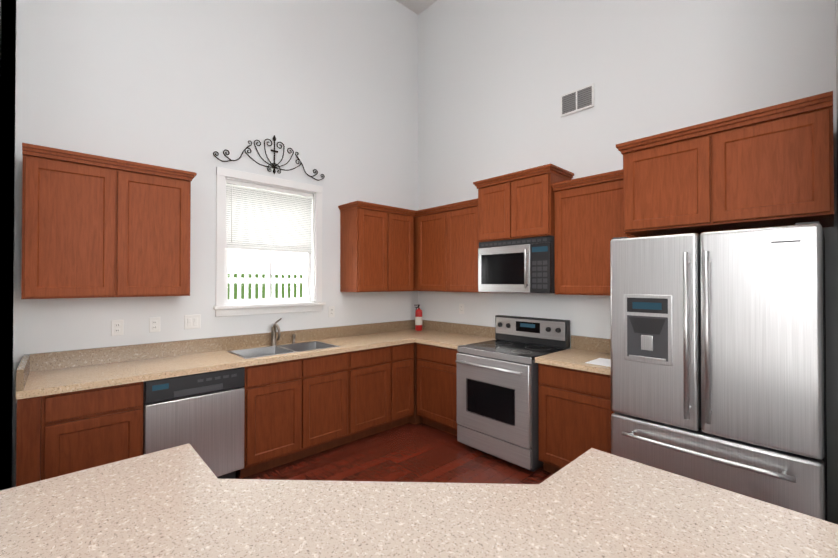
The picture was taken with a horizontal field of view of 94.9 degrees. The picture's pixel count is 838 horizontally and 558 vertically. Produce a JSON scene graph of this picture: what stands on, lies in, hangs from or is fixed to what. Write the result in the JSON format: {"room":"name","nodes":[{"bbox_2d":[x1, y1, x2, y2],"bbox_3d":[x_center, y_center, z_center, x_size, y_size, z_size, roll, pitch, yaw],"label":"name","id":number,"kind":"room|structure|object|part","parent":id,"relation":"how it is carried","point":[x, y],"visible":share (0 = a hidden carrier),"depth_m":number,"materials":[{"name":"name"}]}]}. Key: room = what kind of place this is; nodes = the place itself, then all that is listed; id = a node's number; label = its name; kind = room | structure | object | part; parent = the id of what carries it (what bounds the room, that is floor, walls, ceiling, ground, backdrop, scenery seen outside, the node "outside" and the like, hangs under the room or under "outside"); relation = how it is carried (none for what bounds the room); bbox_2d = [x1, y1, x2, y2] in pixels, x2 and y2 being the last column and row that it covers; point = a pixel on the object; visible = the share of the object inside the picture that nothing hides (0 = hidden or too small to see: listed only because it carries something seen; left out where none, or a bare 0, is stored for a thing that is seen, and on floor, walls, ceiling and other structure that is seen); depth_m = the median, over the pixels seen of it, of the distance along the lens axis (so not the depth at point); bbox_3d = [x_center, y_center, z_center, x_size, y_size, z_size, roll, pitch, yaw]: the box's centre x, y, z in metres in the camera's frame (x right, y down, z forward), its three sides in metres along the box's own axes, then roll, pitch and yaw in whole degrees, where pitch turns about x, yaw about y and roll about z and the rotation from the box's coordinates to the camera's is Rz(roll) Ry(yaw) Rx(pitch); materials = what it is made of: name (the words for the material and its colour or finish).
{"room":"kitchen","nodes":[
{"label":"kitchen","id":0,"kind":"room"},
{"bbox_2d":[0,0,417,490],"bbox_3d":[-4.575,-0.963,0.766,12.650,4.940,0.150,0,-1,-43],"label":"wall","id":1,"kind":"structure","parent":0,"point":[328,89],"depth_m":3.24,"materials":[{"name":"white paint"}]},
{"bbox_2d":[21,143,196,298],"bbox_3d":[-2.120,-0.336,2.696,0.909,0.920,0.368,0,-1,-43],"label":"upper cabinet","id":2,"kind":"object","parent":1,"relation":"attached to","point":[94,226],"visible":1,"depth_m":2.52,"materials":[{"name":"brown wood"}]},
{"bbox_2d":[111,320,123,335],"bbox_3d":[-2.226,0.360,2.839,0.072,0.115,0.008,0,-1,-43],"label":"electrical outlet plate","id":3,"kind":"object","parent":1,"relation":"attached to","point":[116,327],"visible":1,"depth_m":2.83,"materials":[{"name":"white plastic"}]},
{"bbox_2d":[149,317,159,332],"bbox_3d":[-2.058,0.357,2.997,0.072,0.115,0.008,0,-1,-43],"label":"electrical outlet plate","id":4,"kind":"object","parent":1,"relation":"attached to","point":[154,324],"visible":1,"depth_m":2.99,"materials":[{"name":"white plastic"}]},
{"bbox_2d":[184,314,200,328],"bbox_3d":[-1.867,0.353,3.173,0.118,0.115,0.011,0,-1,-43],"label":"switch plate","id":5,"kind":"object","parent":1,"relation":"attached to","point":[192,321],"visible":1,"depth_m":3.17,"materials":[{"name":"white plastic"}]},
{"bbox_2d":[213,135,324,180],"bbox_3d":[-1.368,-1.178,3.642,1.056,0.374,0.034,0,-1,-43],"label":"art","id":6,"kind":"object","parent":1,"relation":"attached to","point":[274,165],"visible":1,"depth_m":3.63,"materials":[{"name":"grey metal"}]},
{"bbox_2d":[213,167,325,316],"bbox_3d":[-1.408,-0.316,3.677,1.044,1.287,0.209,0,-1,-43],"label":"window","id":7,"kind":"structure","parent":1,"relation":"in","point":[221,308],"depth_m":3.61,"materials":[{"name":"white wood"}]},
{"bbox_3d":[-1.450,-0.327,3.721,0.836,1.096,0.080,0,-1,-43],"label":"window frame sashes","id":8,"kind":"part","parent":7,"relation":"part of","materials":[{"name":"white"}]},
{"bbox_2d":[226,179,312,252],"bbox_3d":[-1.401,-0.571,3.671,0.828,0.606,0.054,0,-1,-43],"label":"window blind slats","id":9,"kind":"structure","parent":7,"relation":"attached to","point":[265,218],"depth_m":3.64,"materials":[{"name":"white plastic"}]},
{"bbox_2d":[328,306,334,316],"bbox_3d":[-0.921,0.346,4.058,0.072,0.115,0.008,0,-1,-43],"label":"electrical outlet plate","id":10,"kind":"object","parent":1,"relation":"attached to","point":[331,311],"visible":1,"depth_m":4.05,"materials":[{"name":"white plastic"}]},
{"bbox_2d":[338,201,415,291],"bbox_3d":[-0.450,-0.322,4.256,0.796,0.920,0.368,0,-1,-43],"label":"upper cabinet","id":11,"kind":"object","parent":1,"relation":"attached to","point":[376,247],"visible":1,"depth_m":4.08,"materials":[{"name":"brown wood"}]},
{"bbox_2d":[236,422,552,483],"bbox_3d":[-0.313,1.516,-3.930,12.800,0.100,12.800,0,-1,-43],"label":"floor","id":12,"kind":"structure","parent":0,"point":[411,452],"depth_m":3.17,"materials":[{"name":"brown wood"}]},
{"bbox_2d":[16,381,143,486],"bbox_3d":[-2.166,1.085,2.479,0.563,0.873,0.606,0,-1,-43],"label":"base cabinet","id":13,"kind":"object","parent":12,"relation":"on","point":[86,429],"depth_m":2.24,"materials":[{"name":"brown wood"}]},
{"bbox_3d":[-2.343,1.083,2.325,0.093,0.873,0.588,0,-1,-43],"label":"base cabinet filler","id":14,"kind":"part","parent":13,"relation":"part of","materials":[{"name":"brown wood"}]},
{"bbox_2d":[143,367,244,478],"bbox_3d":[-1.728,1.091,2.880,0.614,0.867,0.617,0,-1,-43],"label":"dishwasher","id":15,"kind":"object","parent":12,"relation":"on","point":[203,414],"visible":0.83,"depth_m":2.67,"materials":[{"name":"silver metal"}]},
{"bbox_2d":[236,352,347,478],"bbox_3d":[-1.173,1.093,3.406,0.908,0.873,0.606,0,-1,-43],"label":"base cabinet","id":16,"kind":"object","parent":12,"relation":"on","point":[296,409],"visible":0.88,"depth_m":3.14,"materials":[{"name":"brown wood"}]},
{"bbox_2d":[16,318,439,399],"bbox_3d":[-1.070,0.584,3.470,3.513,0.437,0.660,0,-1,-43],"label":"countertop","id":17,"kind":"structure","parent":16,"relation":"on","point":[46,373],"depth_m":2.92,"materials":[{"name":"stone"}]},
{"bbox_2d":[270,318,281,345],"bbox_3d":[-1.294,0.491,3.546,0.108,0.250,0.164,0,-1,-43],"label":"faucet","id":18,"kind":"object","parent":17,"relation":"on","point":[275,337],"depth_m":3.55,"materials":[{"name":"silver metal"}]},
{"bbox_2d":[414,305,421,330],"bbox_3d":[-0.017,0.468,4.665,0.113,0.315,0.102,0,-1,-43],"label":"fire extinguisher","id":19,"kind":"object","parent":17,"relation":"on","point":[418,319],"visible":1,"depth_m":4.63,"materials":[{"name":"red metal"}]},
{"bbox_2d":[343,346,389,443],"bbox_3d":[-0.662,1.097,3.883,0.488,0.873,0.606,0,-1,-43],"label":"base cabinet","id":20,"kind":"object","parent":12,"relation":"on","point":[368,392],"visible":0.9,"depth_m":3.65,"materials":[{"name":"brown wood"}]},
{"bbox_2d":[385,343,413,429],"bbox_3d":[-0.366,1.099,4.160,0.318,0.873,0.606,0,-1,-43],"label":"base cabinet","id":21,"kind":"object","parent":12,"relation":"on","point":[401,383],"visible":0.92,"depth_m":3.94,"materials":[{"name":"brown wood"}]},
{"bbox_2d":[409,342,421,424],"bbox_3d":[-0.026,1.102,4.481,0.599,0.873,0.599,0,-1,-43],"label":"base cabinet","id":22,"kind":"object","parent":12,"relation":"on","point":[415,418],"visible":0.14,"depth_m":4.07,"materials":[{"name":"brown wood"}]},
{"bbox_2d":[417,343,458,435],"bbox_3d":[0.404,1.098,4.017,0.606,0.873,0.644,0,-1,-43],"label":"base cabinet","id":23,"kind":"object","parent":12,"relation":"on","point":[436,386],"visible":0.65,"depth_m":3.83,"materials":[{"name":"brown wood"}]},
{"bbox_2d":[416,322,495,348],"bbox_3d":[0.400,0.583,3.983,0.663,0.155,0.596,0,-1,-43],"label":"countertop","id":24,"kind":"structure","parent":23,"relation":"on","point":[445,334],"depth_m":4.16,"materials":[{"name":"stone"}]},
{"bbox_2d":[455,315,569,471],"bbox_3d":[0.817,0.948,3.439,0.733,1.164,0.758,0,-1,-43],"label":"range","id":25,"kind":"object","parent":12,"relation":"on","point":[497,396],"visible":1,"depth_m":3.25,"materials":[{"name":"silver metal"}]},
{"bbox_2d":[538,363,613,473],"bbox_3d":[1.363,1.089,2.991,0.606,0.873,0.632,0,-1,-43],"label":"base cabinet","id":26,"kind":"object","parent":12,"relation":"on","point":[575,411],"visible":0.5,"depth_m":2.83,"materials":[{"name":"brown wood"}]},
{"bbox_2d":[535,335,610,374],"bbox_3d":[1.353,0.574,2.986,0.633,0.155,0.634,0,-1,-43],"label":"countertop","id":27,"kind":"structure","parent":26,"relation":"on","point":[580,352],"depth_m":3.08,"materials":[{"name":"stone"}]},
{"bbox_2d":[586,358,610,366],"bbox_3d":[1.374,0.608,2.799,0.260,0.002,0.220,0,-1,-43],"label":"paper sheet","id":28,"kind":"object","parent":27,"relation":"on","point":[602,361],"visible":0.57,"depth_m":2.80,"materials":[{"name":"white paper"}]},
{"bbox_2d":[610,221,826,520],"bbox_3d":[1.763,0.631,2.297,0.912,1.776,0.912,0,-1,-43],"label":"refrigerator","id":29,"kind":"object","parent":12,"relation":"on","point":[718,358],"visible":0.9,"depth_m":1.96,"materials":[{"name":"silver metal"}]},
{"bbox_3d":[0.175,1.069,0.680,2.900,0.873,2.365,0,-1,-43],"label":"countertop","id":30,"kind":"structure","parent":12,"relation":"on","visible":0},
{"bbox_2d":[0,443,837,557],"bbox_3d":[-0.447,0.611,0.654,2.510,0.040,1.620,0,-1,-43],"label":"countertop","id":31,"kind":"structure","parent":30,"relation":"on","point":[182,501],"depth_m":0.96,"materials":[{"name":"stone"}]},
{"bbox_2d":[396,0,436,14],"bbox_3d":[-0.313,-3.524,-3.885,12.800,0.100,12.800,0,-1,-43],"label":"ceiling","id":32,"kind":"structure","parent":0,"point":[418,7],"depth_m":4.76,"materials":[{"name":"white paint"}]},
{"bbox_2d":[418,0,837,523],"bbox_3d":[4.310,-0.966,0.410,0.150,4.940,12.500,0,-1,-43],"label":"wall","id":33,"kind":"structure","parent":0,"point":[497,79],"depth_m":3.34,"materials":[{"name":"white paint"}]},
{"bbox_2d":[413,214,416,290],"bbox_3d":[-0.014,-0.300,4.670,0.341,0.882,0.356,0,-1,-43],"label":"upper cabinet","id":34,"kind":"object","parent":33,"relation":"attached to","point":[415,217],"depth_m":4.48,"materials":[{"name":"brown wood"}]},
{"bbox_2d":[417,206,444,291],"bbox_3d":[0.259,-0.302,4.378,0.341,0.882,0.444,0,-1,-43],"label":"upper cabinet","id":35,"kind":"object","parent":33,"relation":"attached to","point":[430,223],"depth_m":4.27,"materials":[{"name":"brown wood"}]},
{"bbox_2d":[459,304,463,313],"bbox_3d":[0.484,0.339,4.378,0.008,0.115,0.072,0,-1,-43],"label":"electrical outlet plate","id":36,"kind":"object","parent":33,"relation":"attached to","point":[461,308],"visible":1,"depth_m":4.37,"materials":[{"name":"white plastic"}]},
{"bbox_2d":[445,202,484,292],"bbox_3d":[0.566,-0.305,4.050,0.341,0.882,0.454,0,-1,-43],"label":"upper cabinet","id":37,"kind":"object","parent":33,"relation":"attached to","point":[446,244],"depth_m":3.94,"materials":[{"name":"brown wood"}]},
{"bbox_2d":[473,164,573,241],"bbox_3d":[0.954,-0.650,3.581,0.418,0.580,0.810,0,-1,-43],"label":"upper cabinet","id":38,"kind":"object","parent":33,"relation":"attached to","point":[518,205],"visible":0.94,"depth_m":3.40,"materials":[{"name":"brown wood"}]},
{"bbox_2d":[478,236,554,293],"bbox_3d":[0.950,-0.116,3.573,0.428,0.480,0.752,0,-1,-43],"label":"microwave","id":39,"kind":"object","parent":38,"relation":"attached to","point":[524,265],"visible":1,"depth_m":3.41,"materials":[{"name":"silver metal"}]},
{"bbox_2d":[561,83,593,116],"bbox_3d":[1.396,-1.580,3.407,0.020,0.200,0.300,0,-1,-43],"label":"air vent","id":40,"kind":"object","parent":33,"relation":"in","point":[577,100],"visible":1,"depth_m":3.39,"materials":[{"name":"white metal"}]},
{"bbox_2d":[551,169,639,295],"bbox_3d":[1.451,-0.333,3.083,0.368,0.920,0.636,0,-1,-43],"label":"upper cabinet","id":41,"kind":"object","parent":33,"relation":"attached to","point":[588,218],"visible":0.67,"depth_m":3.01,"materials":[{"name":"brown wood"}]},
{"bbox_2d":[616,91,833,236],"bbox_3d":[1.877,-0.599,2.409,0.668,0.580,0.977,0,-1,-43],"label":"upper cabinet","id":42,"kind":"object","parent":33,"relation":"attached to","point":[771,166],"visible":1,"depth_m":2.12,"materials":[{"name":"brown wood"}]},
{"bbox_2d":[835,0,837,221],"bbox_3d":[2.061,-0.954,1.792,1.250,4.940,0.150,0,-1,-43],"label":"wall","id":43,"kind":"structure","parent":0,"point":[836,7],"depth_m":2.05,"materials":[{"name":"grey paint"}]},
{"label":"outside","id":44,"kind":"structure","parent":0,"visible":0},
{"bbox_2d":[228,249,305,274],"bbox_3d":[-34.450,-17.695,34.622,110.000,41.000,0.200,0,-1,-43],"label":"sky","id":45,"kind":"structure","parent":44,"point":[241,261],"depth_m":48.37,"materials":[{"name":"white"}]},
{"bbox_3d":[-15.179,1.836,18.212,56.000,0.250,39.840,0,-1,-43],"label":"lawn","id":46,"kind":"structure","parent":44,"visible":0},
{"bbox_2d":[228,270,305,298],"bbox_3d":[-5.676,0.694,7.865,15.753,1.849,0.050,0,-1,-43],"label":"fence","id":47,"kind":"object","parent":46,"relation":"on","point":[253,280],"depth_m":9.59,"materials":[{"name":"white wood"}]},
{"bbox_2d":[228,274,305,298],"bbox_3d":[-6.456,0.743,8.881,56.000,1.769,1.400,0,-1,-43],"label":"hedge","id":48,"kind":"object","parent":46,"relation":"on","point":[263,289],"depth_m":10.12,"materials":[{"name":"green plant"}]}
]}

